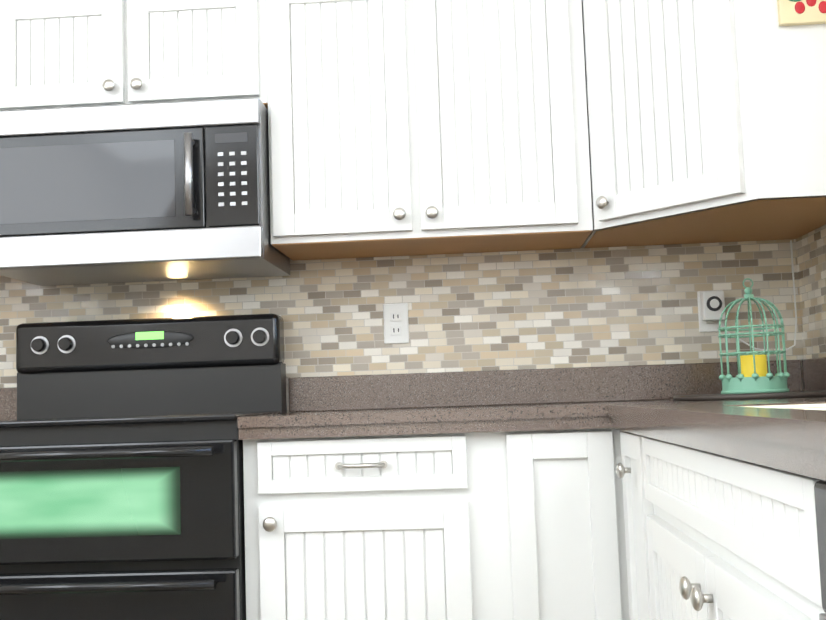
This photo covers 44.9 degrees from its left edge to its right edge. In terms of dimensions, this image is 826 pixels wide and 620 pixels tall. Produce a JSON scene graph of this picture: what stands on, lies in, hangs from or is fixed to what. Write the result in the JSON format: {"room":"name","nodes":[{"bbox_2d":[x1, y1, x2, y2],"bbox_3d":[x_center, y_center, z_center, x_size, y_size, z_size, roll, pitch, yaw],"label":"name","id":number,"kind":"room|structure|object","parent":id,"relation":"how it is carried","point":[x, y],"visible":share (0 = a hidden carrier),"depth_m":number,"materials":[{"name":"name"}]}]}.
{"room":"kitchen","nodes":[
{"label":"kitchen","id":0,"kind":"room"},
{"bbox_2d":[286,239,803,412],"bbox_3d":[-0.770,-0.256,3.016,4.220,2.975,0.100,-2,-5,3],"label":"wall","id":1,"kind":"structure","parent":0,"point":[287,394],"depth_m":2.88,"materials":[{"name":"white paint"}]},
{"bbox_2d":[0,0,255,110],"bbox_3d":[-0.756,-0.723,2.839,0.747,0.402,0.329,-2,-5,3],"label":"upper cabinet","id":2,"kind":"object","parent":1,"relation":"attached to","point":[54,53],"depth_m":2.68,"materials":[{"name":"white paint"}]},
{"bbox_2d":[0,97,289,285],"bbox_3d":[-0.747,-0.307,2.732,0.740,0.414,0.431,-2,-5,3],"label":"microwave","id":3,"kind":"object","parent":2,"relation":"attached to","point":[150,192],"visible":1,"depth_m":2.56,"materials":[{"name":"silver metal"}]},
{"bbox_2d":[0,239,799,387],"bbox_3d":[-0.833,0.047,2.938,3.879,0.340,0.011,-2,-5,3],"label":"tile backsplash","id":4,"kind":"structure","parent":1,"relation":"attached to","point":[577,307],"depth_m":2.87,"materials":[{"name":"tile"}]},
{"bbox_2d":[383,303,408,343],"label":"outlet plates","id":5,"kind":"object","parent":4,"relation":"attached to","point":[396,323],"depth_m":2.87,"materials":[{"name":"white plastic"}]},
{"bbox_2d":[697,290,724,331],"label":"outlet plates","id":6,"kind":"object","parent":4,"relation":"attached to","point":[711,305],"depth_m":2.79,"materials":[{"name":"white plastic"}]},
{"bbox_2d":[786,240,796,350],"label":"cord","id":7,"kind":"object","parent":4,"relation":"attached to","point":[790,240],"depth_m":2.80,"materials":[{"name":"white plastic"}]},
{"bbox_2d":[252,0,627,260],"bbox_3d":[0.071,-0.569,2.744,0.902,0.782,0.385,-2,-5,3],"label":"upper cabinet","id":8,"kind":"object","parent":1,"relation":"attached to","point":[412,127],"depth_m":2.61,"materials":[{"name":"white paint"}]},
{"bbox_2d":[580,0,825,246],"bbox_3d":[0.757,-0.607,2.571,0.609,0.782,0.647,-2,-5,3],"label":"upper cabinet","id":9,"kind":"object","parent":1,"relation":"attached to","point":[707,118],"depth_m":2.35,"materials":[{"name":"white paint"}]},
{"bbox_2d":[777,0,825,25],"bbox_3d":[0.883,-0.733,2.239,0.132,0.191,0.019,-2,-5,3],"label":"plaque","id":10,"kind":"object","parent":9,"relation":"attached to","point":[799,12],"visible":1,"depth_m":2.23,"materials":[{"name":"beige"}]},
{"bbox_2d":[792,224,825,359],"bbox_3d":[1.069,-0.065,2.397,0.011,0.340,0.810,-2,-5,3],"label":"tile backsplash","id":11,"kind":"structure","parent":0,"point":[809,250],"depth_m":2.72,"materials":[{"name":"tile"}]},
{"bbox_3d":[-0.591,0.972,-0.269,4.880,0.060,6.400,-2,-5,3],"label":"floor","id":12,"kind":"structure","parent":0,"visible":0},
{"bbox_2d":[0,313,286,619],"bbox_3d":[-0.752,0.596,2.514,0.762,1.190,0.691,-2,-5,3],"label":"range oven","id":13,"kind":"object","parent":12,"relation":"on","point":[121,475],"visible":0.98,"depth_m":2.25,"materials":[{"name":"black metal"}]},
{"bbox_2d":[0,357,825,619],"bbox_3d":[-0.936,0.492,0.951,3.876,1.134,3.899,-2,-5,3],"label":"base cabinet","id":14,"kind":"object","parent":12,"relation":"on","point":[633,504],"visible":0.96,"depth_m":2.23,"materials":[{"name":"white paint"}]},
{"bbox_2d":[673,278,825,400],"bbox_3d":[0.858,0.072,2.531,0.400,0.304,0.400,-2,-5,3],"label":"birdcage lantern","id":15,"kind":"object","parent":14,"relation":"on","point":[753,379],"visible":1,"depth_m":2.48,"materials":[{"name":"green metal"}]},
{"bbox_2d":[673,390,825,400],"bbox_3d":[0.863,0.218,2.518,0.400,0.012,0.400,-2,-5,3],"label":"tray","id":16,"kind":"object","parent":14,"relation":"on","point":[725,394],"depth_m":2.37,"materials":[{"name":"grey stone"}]},
{"bbox_2d":[814,480,825,619],"bbox_3d":[0.655,0.541,0.563,0.602,0.851,0.600,-2,-5,3],"label":"dishwasher","id":17,"kind":"object","parent":12,"relation":"on","point":[820,494],"visible":0.96,"depth_m":0.89,"materials":[{"name":"black"}]}
]}

